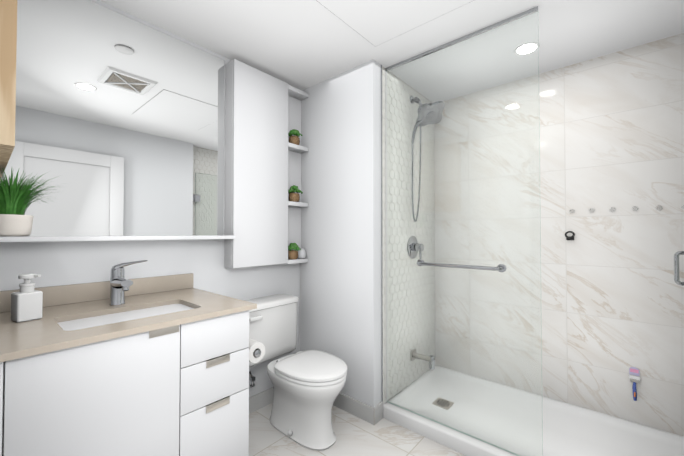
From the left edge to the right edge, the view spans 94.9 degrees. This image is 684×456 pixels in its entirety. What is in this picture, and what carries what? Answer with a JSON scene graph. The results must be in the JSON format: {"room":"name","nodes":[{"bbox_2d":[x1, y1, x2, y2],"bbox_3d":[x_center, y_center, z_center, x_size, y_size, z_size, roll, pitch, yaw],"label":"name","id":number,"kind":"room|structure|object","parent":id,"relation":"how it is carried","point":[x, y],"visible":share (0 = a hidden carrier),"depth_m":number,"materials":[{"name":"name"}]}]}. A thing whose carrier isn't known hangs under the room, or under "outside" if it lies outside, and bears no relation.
{"room":"bathroom","nodes":[
{"label":"bathroom","id":0,"kind":"room"},
{"bbox_2d":[0,0,299,396],"bbox_3d":[-0.930,0.068,1.771,0.100,2.265,1.747,-1,-1,41],"label":"wall","id":1,"kind":"structure","parent":0,"point":[55,263],"depth_m":1.65,"materials":[{"name":"white paint"}]},
{"bbox_2d":[0,0,223,235],"bbox_3d":[-1.054,-0.503,1.554,0.006,1.080,0.998,-1,-1,41],"label":"mirror","id":2,"kind":"object","parent":1,"relation":"attached to","point":[119,124],"visible":1,"depth_m":1.50,"materials":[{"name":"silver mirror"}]},
{"bbox_2d":[0,235,234,241],"bbox_3d":[-1.004,0.046,1.506,0.134,0.020,1.004,-1,-1,41],"label":"shelf ledge","id":3,"kind":"object","parent":1,"relation":"attached to","point":[50,238],"visible":0.96,"depth_m":1.36,"materials":[{"name":"white paint"}]},
{"bbox_2d":[0,169,62,235],"bbox_3d":[-1.192,-0.096,1.188,0.248,0.251,0.263,-1,-1,41],"label":"potted plant","id":4,"kind":"object","parent":3,"relation":"on","point":[15,200],"visible":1,"depth_m":1.18,"materials":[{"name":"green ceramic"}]},
{"bbox_2d":[249,372,254,387],"bbox_3d":[-0.599,0.925,1.997,0.084,0.168,0.104,-1,-1,41],"label":"supply valve","id":5,"kind":"object","parent":1,"relation":"attached to","point":[252,378],"visible":0.35,"depth_m":2.00,"materials":[{"name":"silver metal"}]},
{"bbox_2d":[224,59,300,267],"bbox_3d":[-0.483,-0.386,2.138,0.104,1.256,0.617,-1,-1,41],"label":"upper cabinet","id":6,"kind":"object","parent":1,"relation":"attached to","point":[262,221],"visible":0.96,"depth_m":2.00,"materials":[{"name":"white paint"}]},
{"bbox_2d":[285,85,308,263],"bbox_3d":[-0.346,-0.378,2.289,0.090,1.256,0.192,-1,-1,41],"label":"open shelf","id":7,"kind":"object","parent":6,"relation":"attached to","point":[296,93],"visible":0.81,"depth_m":2.28,"materials":[{"name":"white paint"}]},
{"bbox_2d":[288,243,300,258],"bbox_3d":[-0.344,0.162,2.255,0.108,0.119,0.116,-1,-1,41],"label":"potted plant","id":8,"kind":"object","parent":7,"relation":"on","point":[293,254],"visible":0.96,"depth_m":2.23,"materials":[{"name":"plant"}]},
{"bbox_2d":[288,129,302,144],"bbox_3d":[-0.344,-0.661,2.273,0.112,0.121,0.103,-1,-1,41],"label":"potted plant","id":9,"kind":"object","parent":7,"relation":"on","point":[295,139],"visible":1,"depth_m":2.25,"materials":[{"name":"plant"}]},
{"bbox_2d":[288,185,302,201],"bbox_3d":[-0.340,-0.252,2.270,0.106,0.124,0.121,-1,-1,41],"label":"potted plant","id":10,"kind":"object","parent":7,"relation":"on","point":[293,195],"visible":0.94,"depth_m":2.25,"materials":[{"name":"plant"}]},
{"bbox_2d":[298,248,305,258],"bbox_3d":[-0.264,0.182,2.297,0.075,0.075,0.077,-1,-1,41],"label":"vase","id":11,"kind":"object","parent":7,"relation":"on","point":[302,253],"depth_m":2.30,"materials":[{"name":"white ceramic"}]},
{"bbox_2d":[249,387,382,424],"bbox_3d":[-0.299,1.151,1.875,0.696,0.101,0.915,-1,-1,41],"label":"baseboard","id":12,"kind":"structure","parent":1,"relation":"attached to","point":[362,411],"depth_m":2.04,"materials":[{"name":"wood"}]},
{"bbox_2d":[300,60,381,406],"bbox_3d":[-0.072,0.075,2.243,0.782,2.265,0.089,-1,-1,41],"label":"wall","id":13,"kind":"structure","parent":0,"point":[340,277],"depth_m":2.10,"materials":[{"name":"white paint"}]},
{"bbox_2d":[249,403,465,455],"bbox_3d":[0.190,1.206,0.597,3.305,0.050,4.020,-1,-1,41],"label":"floor","id":14,"kind":"structure","parent":0,"point":[356,436],"depth_m":1.77,"materials":[{"name":"tile"}]},
{"bbox_2d":[0,304,248,455],"bbox_3d":[-0.887,0.769,1.251,0.624,0.846,0.788,-1,-1,41],"label":"bathroom vanity","id":15,"kind":"object","parent":14,"relation":"on","point":[180,390],"visible":0.96,"depth_m":1.04,"materials":[{"name":"white paint"}]},
{"bbox_2d":[0,273,256,361],"bbox_3d":[-0.875,0.295,1.265,0.635,0.101,0.813,-1,-1,41],"label":"countertop","id":16,"kind":"structure","parent":15,"relation":"on","point":[46,333],"depth_m":1.23,"materials":[{"name":"stone"}]},
{"bbox_2d":[11,273,42,321],"bbox_3d":[-1.119,0.243,1.116,0.067,0.161,0.067,-1,-1,29],"label":"soap dispenser","id":17,"kind":"object","parent":16,"relation":"on","point":[27,302],"visible":0.98,"depth_m":1.10,"materials":[{"name":"white plastic"}]},
{"bbox_2d":[109,260,147,304],"bbox_3d":[-0.906,0.235,1.358,0.163,0.184,0.140,-1,-1,41],"label":"faucet","id":18,"kind":"object","parent":16,"relation":"on","point":[120,284],"visible":1,"depth_m":1.34,"materials":[{"name":"silver metal"}]},
{"bbox_2d":[248,338,264,362],"bbox_3d":[-0.441,0.561,1.457,0.170,0.090,0.099,-1,-1,41],"label":"paper roll","id":19,"kind":"object","parent":15,"relation":"attached to","point":[256,351],"visible":0.6,"depth_m":1.41,"materials":[{"name":"white paper"}]},
{"bbox_2d":[244,294,346,450],"bbox_3d":[-0.296,0.831,1.874,0.689,0.742,0.464,-1,-1,41],"label":"toilet","id":20,"kind":"object","parent":14,"relation":"on","point":[308,385],"visible":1,"depth_m":1.80,"materials":[{"name":"white ceramic"}]},
{"bbox_2d":[383,365,683,455],"bbox_3d":[1.079,1.163,1.821,1.486,0.077,0.803,-1,-1,41],"label":"shower tray","id":21,"kind":"object","parent":14,"relation":"on","point":[571,429],"visible":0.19,"depth_m":1.86,"materials":[{"name":"white ceramic"}]},
{"bbox_2d":[432,397,453,409],"bbox_3d":[0.678,1.173,2.107,0.110,0.003,0.110,-1,-1,41],"label":"shower drain","id":22,"kind":"object","parent":21,"relation":"in","point":[441,404],"depth_m":2.10,"materials":[{"name":"silver metal"}]},
{"bbox_2d":[385,6,542,455],"bbox_3d":[0.618,0.029,1.781,0.866,2.187,0.016,-1,-1,41],"label":"fixed glass panel","id":23,"kind":"object","parent":21,"relation":"on","point":[489,28],"visible":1,"depth_m":1.73,"materials":[{"name":"clear glass"}]},
{"bbox_2d":[416,259,505,271],"bbox_3d":[0.628,0.204,1.729,0.492,0.042,0.081,-1,-1,41],"label":"towel rail","id":24,"kind":"object","parent":23,"relation":"attached to","point":[499,267],"visible":1,"depth_m":1.66,"materials":[{"name":"silver metal"}]},
{"bbox_2d":[100,0,683,102],"bbox_3d":[0.190,-1.108,0.634,3.305,0.050,4.020,-1,-1,41],"label":"ceiling","id":25,"kind":"structure","parent":0,"point":[301,44],"depth_m":1.74,"materials":[{"name":"white paint"}]},
{"bbox_2d":[316,0,473,46],"bbox_3d":[0.281,-1.070,1.367,0.746,0.003,0.600,-1,-1,41],"label":"access hatch","id":26,"kind":"object","parent":25,"relation":"attached to","point":[375,23],"visible":1,"depth_m":1.56,"materials":[{"name":"grey paint"}]},
{"bbox_2d":[514,42,539,55],"bbox_3d":[1.094,-1.062,1.861,0.132,0.004,0.132,-1,-1,41],"label":"recessed light","id":27,"kind":"object","parent":25,"relation":"in","point":[522,47],"visible":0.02,"depth_m":1.85,"materials":[{"name":"white plastic"}]},
{"bbox_2d":[382,66,434,403],"bbox_3d":[0.478,0.077,2.358,0.100,2.265,0.804,-1,-1,41],"label":"wall","id":28,"kind":"structure","parent":0,"point":[406,198],"depth_m":2.26,"materials":[{"name":"white tile"}]},
{"bbox_2d":[381,65,382,401],"bbox_3d":[0.256,0.072,2.019,0.006,2.264,0.006,-1,-1,41],"label":"trim","id":29,"kind":"structure","parent":28,"relation":"attached to","point":[381,257],"depth_m":2.02,"materials":[{"name":"silver metal"}]},
{"bbox_2d":[407,236,423,258],"bbox_3d":[0.555,0.139,2.309,0.078,0.169,0.168,-1,-1,41],"label":"shower valve","id":30,"kind":"object","parent":28,"relation":"attached to","point":[415,246],"depth_m":2.29,"materials":[{"name":"silver metal"}]},
{"bbox_2d":[410,349,434,369],"bbox_3d":[0.587,0.942,2.264,0.170,0.096,0.072,-1,-1,41],"label":"spout","id":31,"kind":"object","parent":28,"relation":"attached to","point":[431,359],"depth_m":2.24,"materials":[{"name":"silver metal"}]},
{"bbox_2d":[410,95,444,221],"bbox_3d":[0.612,-0.519,2.253,0.251,0.946,0.284,-1,-1,41],"label":"shower head","id":32,"kind":"object","parent":28,"relation":"attached to","point":[425,115],"depth_m":2.26},
{"bbox_2d":[434,33,683,435],"bbox_3d":[1.375,0.074,2.182,1.688,2.265,0.100,-1,-1,41],"label":"wall","id":33,"kind":"structure","parent":0,"point":[610,295],"depth_m":2.01,"materials":[{"name":"stone"}]},
{"bbox_2d":[565,231,574,239],"bbox_3d":[1.458,0.046,2.009,0.052,0.060,0.053,-1,-1,41],"label":"hook","id":34,"kind":"object","parent":33,"relation":"attached to","point":[570,237],"visible":1,"depth_m":2.01,"materials":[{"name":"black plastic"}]},
{"bbox_2d":[569,204,683,212],"bbox_3d":[1.662,-0.114,1.853,0.527,0.032,0.023,-1,-1,41],"label":"hooks","id":35,"kind":"object","parent":33,"relation":"attached to","point":[634,208],"visible":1,"depth_m":1.83,"materials":[{"name":"plastic"}]},
{"bbox_2d":[629,367,639,400],"bbox_3d":[1.688,0.899,1.812,0.048,0.186,0.030,-1,-1,41],"label":"scrub brush","id":36,"kind":"object","parent":33,"relation":"attached to","point":[634,375],"visible":1,"depth_m":1.81,"materials":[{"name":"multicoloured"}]},
{"bbox_2d":[674,251,683,285],"bbox_3d":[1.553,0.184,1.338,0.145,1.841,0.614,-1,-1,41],"label":"door handle","id":37,"kind":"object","parent":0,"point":[676,268],"depth_m":1.55,"materials":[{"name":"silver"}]},
{"bbox_3d":[-0.683,0.047,0.484,2.155,2.265,0.120,-1,-1,41],"label":"wall","id":38,"kind":"structure","parent":0,"visible":0},
{"bbox_2d":[0,0,16,169],"bbox_3d":[-1.154,-0.654,1.038,0.520,0.844,0.083,-1,-1,41],"label":"oak panel","id":39,"kind":"object","parent":38,"relation":"attached to","point":[8,29],"visible":1,"depth_m":0.89,"materials":[{"name":"brown wood"}]}
]}

